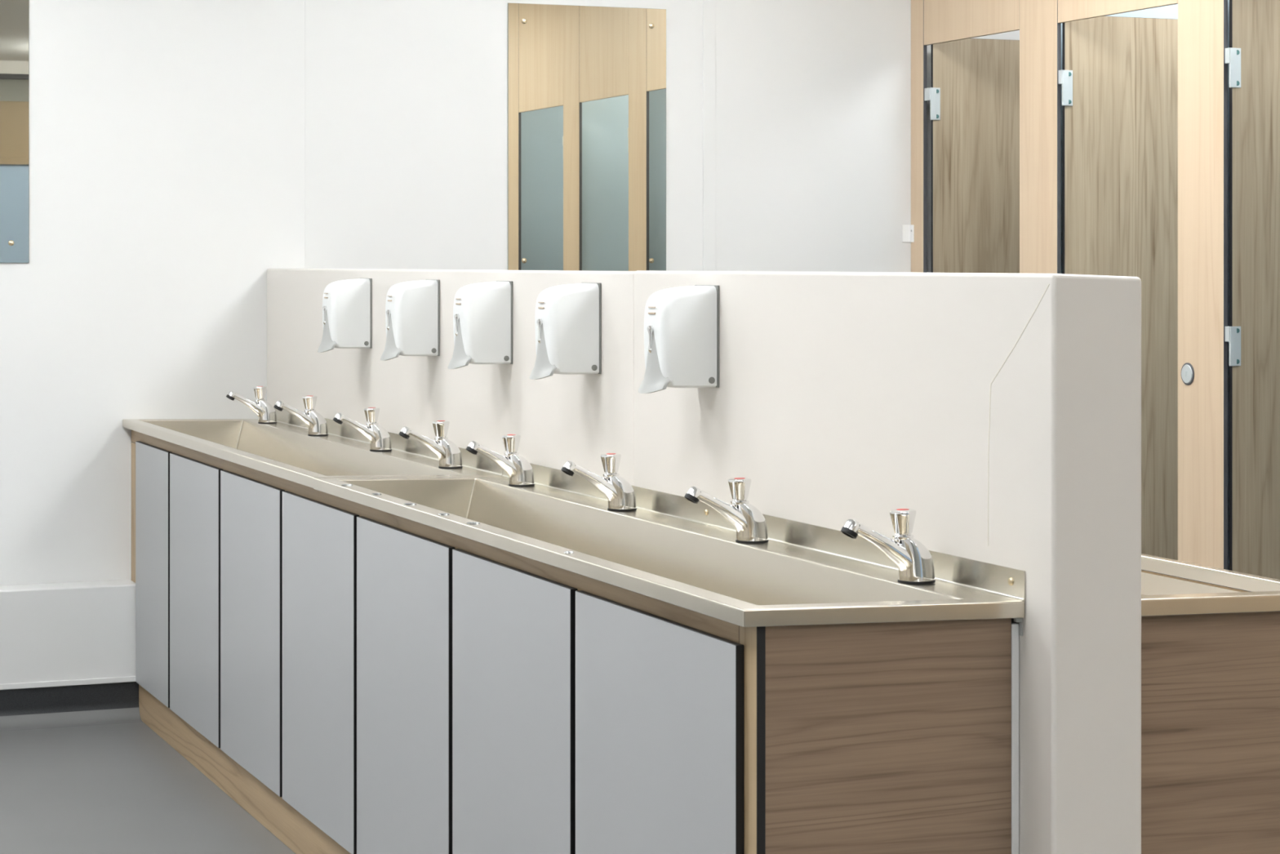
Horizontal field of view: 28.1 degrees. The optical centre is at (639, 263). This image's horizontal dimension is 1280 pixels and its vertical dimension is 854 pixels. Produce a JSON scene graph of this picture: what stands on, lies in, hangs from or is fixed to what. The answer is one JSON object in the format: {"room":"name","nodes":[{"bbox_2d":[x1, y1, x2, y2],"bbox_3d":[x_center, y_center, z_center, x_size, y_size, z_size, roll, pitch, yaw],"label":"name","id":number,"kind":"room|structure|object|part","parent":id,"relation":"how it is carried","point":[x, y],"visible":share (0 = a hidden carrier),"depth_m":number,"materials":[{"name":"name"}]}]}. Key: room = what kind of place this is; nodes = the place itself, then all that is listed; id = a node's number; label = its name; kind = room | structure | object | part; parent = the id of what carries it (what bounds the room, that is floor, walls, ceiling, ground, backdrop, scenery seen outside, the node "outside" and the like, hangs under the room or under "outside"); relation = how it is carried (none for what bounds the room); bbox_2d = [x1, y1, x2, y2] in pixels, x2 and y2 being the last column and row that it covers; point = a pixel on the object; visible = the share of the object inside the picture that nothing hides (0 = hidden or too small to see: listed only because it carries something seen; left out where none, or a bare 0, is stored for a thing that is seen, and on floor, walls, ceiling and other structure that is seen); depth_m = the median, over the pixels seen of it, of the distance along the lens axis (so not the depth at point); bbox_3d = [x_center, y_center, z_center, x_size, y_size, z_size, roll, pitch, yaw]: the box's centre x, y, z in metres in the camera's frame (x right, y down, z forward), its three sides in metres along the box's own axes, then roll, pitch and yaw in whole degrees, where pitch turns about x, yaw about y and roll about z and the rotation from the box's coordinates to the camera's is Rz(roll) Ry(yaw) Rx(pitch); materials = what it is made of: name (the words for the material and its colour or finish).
{"room":"public restroom","nodes":[
{"label":"public restroom","id":0,"kind":"room"},
{"bbox_2d":[0,721,295,853],"bbox_3d":[0.916,1.425,3.285,7.550,0.100,10.514,0,0,-22],"label":"floor","id":1,"kind":"structure","parent":0,"point":[119,788],"depth_m":6.55,"materials":[{"name":"grey plastic"}]},
{"bbox_2d":[131,430,1018,853],"bbox_3d":[-0.510,0.939,5.780,0.432,0.872,4.620,0,0,-22],"label":"vanity cabinet","id":2,"kind":"object","parent":1,"relation":"on","point":[356,677],"visible":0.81,"depth_m":4.51,"materials":[{"name":"grey laminate"}]},
{"bbox_3d":[-1.423,0.899,7.489,0.013,0.725,0.486,0,0,-22],"label":"door","id":3,"kind":"part","parent":2,"relation":"part of","materials":[{"name":"grey laminate"}]},
{"bbox_3d":[-1.207,0.899,6.951,0.013,0.725,0.628,0,0,-22],"label":"door","id":4,"kind":"part","parent":2,"relation":"part of","materials":[{"name":"grey laminate"}]},
{"bbox_3d":[-0.963,0.899,6.345,0.013,0.725,0.636,0,0,-22],"label":"door","id":5,"kind":"part","parent":2,"relation":"part of","materials":[{"name":"grey laminate"}]},
{"bbox_2d":[122,408,502,488],"bbox_3d":[-0.949,0.559,6.853,0.446,0.230,2.302,0,0,-22],"label":"trough","id":6,"kind":"object","parent":2,"relation":"on","point":[284,449],"visible":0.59,"depth_m":6.95,"materials":[{"name":"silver metal"}]},
{"bbox_2d":[226,386,276,423],"bbox_3d":[-1.176,0.429,7.753,0.156,0.112,0.058,0,0,-22],"label":"tap","id":7,"kind":"object","parent":6,"relation":"on","point":[265,411],"visible":1,"depth_m":7.75,"materials":[{"name":"silver metal"}]},
{"bbox_3d":[-1.169,0.437,7.755,0.137,0.096,0.054,0,0,-22],"label":"spout","id":8,"kind":"part","parent":7,"relation":"part of","materials":[{"name":"silver metal"}]},
{"bbox_2d":[273,395,328,435],"bbox_3d":[-0.953,0.429,7.197,0.156,0.112,0.058,0,0,-22],"label":"tap","id":9,"kind":"object","parent":6,"relation":"on","point":[317,424],"visible":1,"depth_m":7.19,"materials":[{"name":"silver metal"}]},
{"bbox_3d":[-0.946,0.437,7.199,0.137,0.096,0.054,0,0,-22],"label":"spout","id":10,"kind":"part","parent":9,"relation":"part of","materials":[{"name":"silver metal"}]},
{"bbox_2d":[333,407,391,451],"bbox_3d":[-0.717,0.429,6.608,0.156,0.112,0.058,0,0,-22],"label":"tap","id":11,"kind":"object","parent":6,"relation":"on","point":[380,440],"visible":1,"depth_m":6.60,"materials":[{"name":"silver metal"}]},
{"bbox_3d":[-0.710,0.437,6.611,0.137,0.096,0.054,0,0,-22],"label":"spout","id":12,"kind":"part","parent":11,"relation":"part of","materials":[{"name":"silver metal"}]},
{"bbox_2d":[398,420,462,468],"bbox_3d":[-0.495,0.429,6.057,0.156,0.112,0.058,0,0,-22],"label":"tap","id":13,"kind":"object","parent":6,"relation":"on","point":[449,455],"visible":1,"depth_m":6.05,"materials":[{"name":"silver metal"}]},
{"bbox_3d":[-0.488,0.437,6.060,0.137,0.096,0.054,0,0,-22],"label":"spout","id":14,"kind":"part","parent":13,"relation":"part of","materials":[{"name":"silver metal"}]},
{"bbox_3d":[-0.720,0.899,5.739,0.013,0.725,0.628,0,0,-22],"label":"door","id":15,"kind":"part","parent":2,"relation":"part of","materials":[{"name":"grey laminate"}]},
{"bbox_3d":[-0.475,0.899,5.128,0.013,0.725,0.644,0,0,-22],"label":"door","id":16,"kind":"part","parent":2,"relation":"part of","materials":[{"name":"grey laminate"}]},
{"bbox_3d":[-0.704,0.525,5.734,0.013,0.044,4.560,0,0,-22],"label":"rail","id":17,"kind":"part","parent":2,"relation":"part of","materials":[{"name":"brown wood"}]},
{"bbox_3d":[-0.228,0.899,4.513,0.013,0.725,0.638,0,0,-22],"label":"door","id":18,"kind":"part","parent":2,"relation":"part of","materials":[{"name":"grey laminate"}]},
{"bbox_3d":[0.020,0.899,3.897,0.013,0.725,0.647,0,0,-22],"label":"door","id":19,"kind":"part","parent":2,"relation":"part of","materials":[{"name":"grey laminate"}]},
{"bbox_2d":[313,462,1025,626],"bbox_3d":[-0.085,0.560,4.701,0.447,0.230,2.334,0,0,-22],"label":"trough","id":20,"kind":"object","parent":2,"relation":"on","point":[674,549],"visible":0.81,"depth_m":4.43,"materials":[{"name":"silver metal"}]},
{"bbox_2d":[403,502,416,505],"bbox_3d":[-0.456,0.477,5.076,0.026,0.003,0.029,0,0,-22],"label":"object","id":21,"kind":"object","parent":20,"relation":"on","point":[405,504],"visible":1,"depth_m":5.07,"materials":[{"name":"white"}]},
{"bbox_2d":[437,512,448,515],"bbox_3d":[-0.373,0.477,4.872,0.022,0.003,0.027,0,0,-22],"label":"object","id":22,"kind":"object","parent":20,"relation":"on","point":[440,513],"visible":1,"depth_m":4.87,"materials":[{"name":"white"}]},
{"bbox_2d":[466,521,479,524],"bbox_3d":[-0.306,0.477,4.705,0.026,0.003,0.027,0,0,-22],"label":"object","id":23,"kind":"object","parent":20,"relation":"on","point":[468,522],"visible":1,"depth_m":4.70,"materials":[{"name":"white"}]},
{"bbox_2d":[466,434,534,486],"bbox_3d":[-0.305,0.430,5.583,0.156,0.112,0.058,0,0,-22],"label":"tap","id":24,"kind":"object","parent":20,"relation":"on","point":[520,472],"visible":1,"depth_m":5.58,"materials":[{"name":"silver metal"}]},
{"bbox_3d":[-0.298,0.438,5.586,0.137,0.096,0.054,0,0,-22],"label":"spout","id":25,"kind":"part","parent":24,"relation":"part of","materials":[{"name":"silver metal"}]},
{"bbox_2d":[560,453,636,511],"bbox_3d":[-0.081,0.430,5.026,0.156,0.112,0.058,0,0,-22],"label":"tap","id":26,"kind":"object","parent":20,"relation":"on","point":[620,495],"visible":1,"depth_m":5.02,"materials":[{"name":"silver metal"}]},
{"bbox_3d":[-0.074,0.438,5.029,0.137,0.096,0.054,0,0,-22],"label":"spout","id":27,"kind":"part","parent":26,"relation":"part of","materials":[{"name":"silver metal"}]},
{"bbox_2d":[684,477,768,543],"bbox_3d":[0.150,0.430,4.452,0.156,0.112,0.058,0,0,-22],"label":"tap","id":28,"kind":"object","parent":20,"relation":"on","point":[750,525],"visible":1,"depth_m":4.44,"materials":[{"name":"silver metal"}]},
{"bbox_3d":[0.157,0.438,4.454,0.137,0.096,0.054,0,0,-22],"label":"spout","id":29,"kind":"part","parent":28,"relation":"part of","materials":[{"name":"silver metal"}]},
{"bbox_2d":[502,462,1025,600],"bbox_3d":[0.119,0.467,4.783,0.007,0.043,2.333,0,0,-22],"label":"backsplash","id":30,"kind":"structure","parent":20,"relation":"on","point":[980,575],"depth_m":4.34,"materials":[{"name":"silver metal"}]},
{"bbox_2d":[840,508,935,583],"bbox_3d":[0.376,0.430,3.888,0.156,0.112,0.058,0,0,-22],"label":"tap","id":31,"kind":"object","parent":20,"relation":"on","point":[914,562],"visible":1,"depth_m":3.88,"materials":[{"name":"silver metal"}]},
{"bbox_3d":[0.383,0.438,3.891,0.137,0.096,0.054,0,0,-22],"label":"spout","id":32,"kind":"part","parent":31,"relation":"part of","materials":[{"name":"silver metal"}]},
{"bbox_3d":[0.354,0.939,3.646,0.393,0.872,0.013,0,0,-22],"label":"panel","id":33,"kind":"part","parent":2,"relation":"part of","materials":[{"name":"brown wood"}]},
{"bbox_3d":[0.542,0.949,3.722,0.012,0.852,0.015,0,0,-22],"label":"edge trim","id":34,"kind":"part","parent":2,"relation":"part of","materials":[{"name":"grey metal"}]},
{"bbox_2d":[266,268,1141,853],"bbox_3d":[-0.228,0.695,5.844,0.161,1.360,4.712,0,0,-22],"label":"partition wall","id":35,"kind":"structure","parent":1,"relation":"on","point":[1003,411],"depth_m":4.03,"materials":[{"name":"white paint"}]},
{"bbox_2d":[317,278,372,352],"bbox_3d":[-0.804,0.141,6.917,0.134,0.200,0.109,0,0,-22],"label":"dryer","id":36,"kind":"object","parent":35,"relation":"attached to","point":[347,304],"visible":1,"depth_m":6.88,"materials":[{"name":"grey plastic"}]},
{"bbox_3d":[-0.847,0.177,6.899,0.041,0.126,0.109,0,0,-22],"label":"push lever","id":37,"kind":"part","parent":36,"relation":"part of","materials":[{"name":"grey plastic"}]},
{"bbox_3d":[-0.744,0.135,6.941,0.004,0.188,0.109,0,0,-22],"label":"plate","id":38,"kind":"part","parent":36,"relation":"part of","materials":[{"name":"grey plastic"}]},
{"bbox_2d":[274,408,502,475],"bbox_3d":[-0.745,0.466,6.934,0.007,0.043,2.301,0,0,-22],"label":"backsplash","id":39,"kind":"structure","parent":35,"relation":"attached to","point":[480,462],"depth_m":6.60,"materials":[{"name":"silver metal"}]},
{"bbox_2d":[380,279,439,360],"bbox_3d":[-0.577,0.141,6.352,0.134,0.200,0.109,0,0,-22],"label":"dryer","id":40,"kind":"object","parent":35,"relation":"attached to","point":[412,308],"visible":1,"depth_m":6.31,"materials":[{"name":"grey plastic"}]},
{"bbox_3d":[-0.620,0.177,6.334,0.041,0.126,0.109,0,0,-22],"label":"push lever","id":41,"kind":"part","parent":40,"relation":"part of","materials":[{"name":"grey plastic"}]},
{"bbox_3d":[-0.516,0.135,6.376,0.004,0.188,0.109,0,0,-22],"label":"plate","id":42,"kind":"part","parent":40,"relation":"part of","materials":[{"name":"grey plastic"}]},
{"bbox_2d":[447,280,512,368],"bbox_3d":[-0.371,0.141,5.839,0.134,0.200,0.109,0,0,-22],"label":"dryer","id":43,"kind":"object","parent":35,"relation":"attached to","point":[482,312],"visible":1,"depth_m":5.80,"materials":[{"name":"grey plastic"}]},
{"bbox_3d":[-0.414,0.177,5.822,0.041,0.126,0.109,0,0,-22],"label":"push lever","id":44,"kind":"part","parent":43,"relation":"part of","materials":[{"name":"grey plastic"}]},
{"bbox_3d":[-0.311,0.135,5.864,0.004,0.188,0.109,0,0,-22],"label":"plate","id":45,"kind":"part","parent":43,"relation":"part of","materials":[{"name":"grey plastic"}]},
{"bbox_2d":[529,282,601,379],"bbox_3d":[-0.162,0.141,5.320,0.134,0.200,0.109,0,0,-22],"label":"dryer","id":46,"kind":"object","parent":35,"relation":"attached to","point":[568,317],"visible":1,"depth_m":5.28,"materials":[{"name":"white plastic"}]},
{"bbox_3d":[-0.206,0.177,5.303,0.041,0.126,0.109,0,0,-22],"label":"push lever","id":47,"kind":"part","parent":46,"relation":"part of","materials":[{"name":"grey plastic"}]},
{"bbox_3d":[-0.102,0.135,5.344,0.004,0.188,0.109,0,0,-22],"label":"plate","id":48,"kind":"part","parent":46,"relation":"part of","materials":[{"name":"grey plastic"}]},
{"bbox_2d":[638,284,719,393],"bbox_3d":[0.064,0.141,4.750,0.134,0.200,0.109,0,0,-22],"label":"dryer","id":49,"kind":"object","parent":35,"relation":"attached to","point":[682,323],"visible":1,"depth_m":4.71,"materials":[{"name":"white plastic"}]},
{"bbox_3d":[0.021,0.177,4.733,0.041,0.126,0.109,0,0,-22],"label":"push lever","id":50,"kind":"part","parent":49,"relation":"part of","materials":[{"name":"grey plastic"}]},
{"bbox_3d":[0.125,0.135,4.774,0.004,0.188,0.109,0,0,-22],"label":"plate","id":51,"kind":"part","parent":49,"relation":"part of","materials":[{"name":"grey plastic"}]},
{"bbox_3d":[0.548,0.527,3.710,0.011,0.027,0.008,0,0,-22],"label":"angle bracket","id":52,"kind":"part","parent":35,"relation":"part of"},
{"bbox_2d":[911,0,926,272],"bbox_3d":[0.960,-0.015,8.810,0.014,2.780,0.092,0,0,-22],"label":"pilaster","id":53,"kind":"object","parent":1,"relation":"on","point":[918,51],"visible":0.28,"depth_m":8.80,"materials":[{"name":"brown wood"}]},
{"bbox_2d":[924,38,1019,273],"bbox_3d":[1.296,0.227,8.872,0.678,1.997,0.042,0,0,-22],"label":"door","id":54,"kind":"structure","parent":53,"relation":"attached to","point":[973,95],"depth_m":8.80,"materials":[{"name":"brown laminate"}]},
{"bbox_2d":[1019,0,1061,273],"bbox_3d":[1.256,-0.015,8.062,0.021,2.780,0.230,0,0,-22],"label":"pilaster","id":55,"kind":"object","parent":1,"relation":"on","point":[1040,30],"visible":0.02,"depth_m":8.05,"materials":[{"name":"brown wood"}]},
{"bbox_2d":[924,0,1019,45],"bbox_3d":[1.097,-1.075,8.468,0.013,0.659,0.642,0,0,-22],"label":"header panel","id":56,"kind":"object","parent":55,"relation":"attached to","point":[944,20],"visible":1,"depth_m":8.48,"materials":[{"name":"brown wood"}]},
{"bbox_2d":[1057,16,1177,559],"bbox_3d":[1.625,0.227,8.073,0.694,1.997,0.023,0,0,-22],"label":"door","id":57,"kind":"structure","parent":55,"relation":"attached to","point":[1118,77],"depth_m":8.05,"materials":[{"name":"brown laminate"}]},
{"bbox_2d":[1061,4,1177,273],"bbox_3d":[1.994,0.257,8.358,1.567,2.235,0.044,0,0,-22],"label":"divider panel","id":58,"kind":"object","parent":1,"relation":"on","point":[1171,11],"visible":0.02,"depth_m":8.19,"materials":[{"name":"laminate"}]},
{"bbox_2d":[1177,0,1227,569],"bbox_3d":[1.587,-0.015,7.238,0.021,2.780,0.226,0,0,-22],"label":"pilaster","id":59,"kind":"object","parent":1,"relation":"on","point":[1202,24],"visible":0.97,"depth_m":7.22,"materials":[{"name":"brown wood"}]},
{"bbox_2d":[1057,0,1177,22],"bbox_3d":[1.426,-1.075,7.651,0.013,0.659,0.657,0,0,-22],"label":"header panel","id":60,"kind":"object","parent":59,"relation":"attached to","point":[1068,11],"visible":1,"depth_m":7.73,"materials":[{"name":"brown wood"}]},
{"bbox_2d":[1225,0,1279,579],"bbox_3d":[1.927,0.227,7.240,0.632,1.997,0.023,0,0,-22],"label":"door","id":61,"kind":"structure","parent":59,"relation":"attached to","point":[1252,55],"depth_m":7.15,"materials":[{"name":"brown laminate"}]},
{"bbox_2d":[1141,568,1279,853],"bbox_3d":[0.006,0.949,5.988,0.419,0.852,4.618,0,0,-22],"label":"vanity cabinet","id":62,"kind":"object","parent":1,"relation":"on","point":[1211,682],"visible":0.02,"depth_m":3.84,"materials":[{"name":"brown wood"}]},
{"bbox_3d":[0.172,0.535,6.087,0.013,0.024,4.558,0,0,-22],"label":"rail","id":63,"kind":"part","parent":62,"relation":"part of","materials":[{"name":"beige metal"}]},
{"bbox_2d":[1141,553,1279,616],"bbox_3d":[0.454,0.597,4.917,0.412,0.204,2.334,0,0,-22],"label":"countertop","id":64,"kind":"structure","parent":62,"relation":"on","point":[1161,595],"depth_m":4.08,"materials":[{"name":"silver metal"}]},
{"bbox_2d":[1227,0,1229,569],"bbox_3d":[2.324,0.257,7.535,1.567,2.235,0.044,0,0,-22],"label":"divider panel","id":65,"kind":"object","parent":1,"relation":"on","point":[1228,0],"visible":0.02,"depth_m":7.26,"materials":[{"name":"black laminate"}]},
{"bbox_2d":[0,0,1019,585],"bbox_3d":[-1.025,-0.015,8.117,7.550,2.780,0.100,0,0,-22],"label":"wall","id":66,"kind":"structure","parent":0,"point":[167,137],"depth_m":8.02,"materials":[{"name":"white paint"}]},
{"bbox_2d":[0,0,29,262],"bbox_3d":[-2.102,-0.448,7.624,0.555,0.896,0.012,0,0,-22],"label":"wall mirror","id":67,"kind":"object","parent":66,"relation":"attached to","point":[14,14],"visible":1,"depth_m":7.71,"materials":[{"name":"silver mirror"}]},
{"bbox_2d":[0,579,135,689],"bbox_3d":[-2.963,1.115,7.210,3.078,0.293,0.136,0,0,-22],"label":"panel","id":68,"kind":"object","parent":66,"relation":"attached to","point":[67,633],"visible":1,"depth_m":7.65,"materials":[{"name":"white"}]},
{"bbox_2d":[0,681,142,731],"bbox_3d":[-2.932,1.319,7.134,3.078,0.112,0.080,0,0,-22],"label":"baseboard","id":69,"kind":"structure","parent":66,"relation":"attached to","point":[90,704],"depth_m":7.64,"materials":[{"name":"black plastic"}]},
{"bbox_2d":[507,3,666,271],"bbox_3d":[-0.170,-0.396,8.400,0.555,0.896,0.012,0,0,-22],"label":"wall mirror","id":70,"kind":"object","parent":66,"relation":"attached to","point":[587,84],"visible":0.94,"depth_m":8.40,"materials":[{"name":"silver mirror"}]},
{"bbox_2d":[702,0,715,271],"bbox_3d":[0.232,-0.015,8.566,0.047,2.780,0.003,0,0,-22],"label":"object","id":71,"kind":"structure","parent":66,"relation":"attached to","point":[708,6],"depth_m":8.56,"materials":[{"name":"white"}]},
{"bbox_2d":[902,224,914,242],"bbox_3d":[0.925,-0.102,8.832,0.034,0.060,0.026,0,0,-22],"label":"wall bracket","id":72,"kind":"object","parent":66,"relation":"attached to","point":[908,231],"visible":1,"depth_m":8.84,"materials":[{"name":"white plastic"}]}
]}

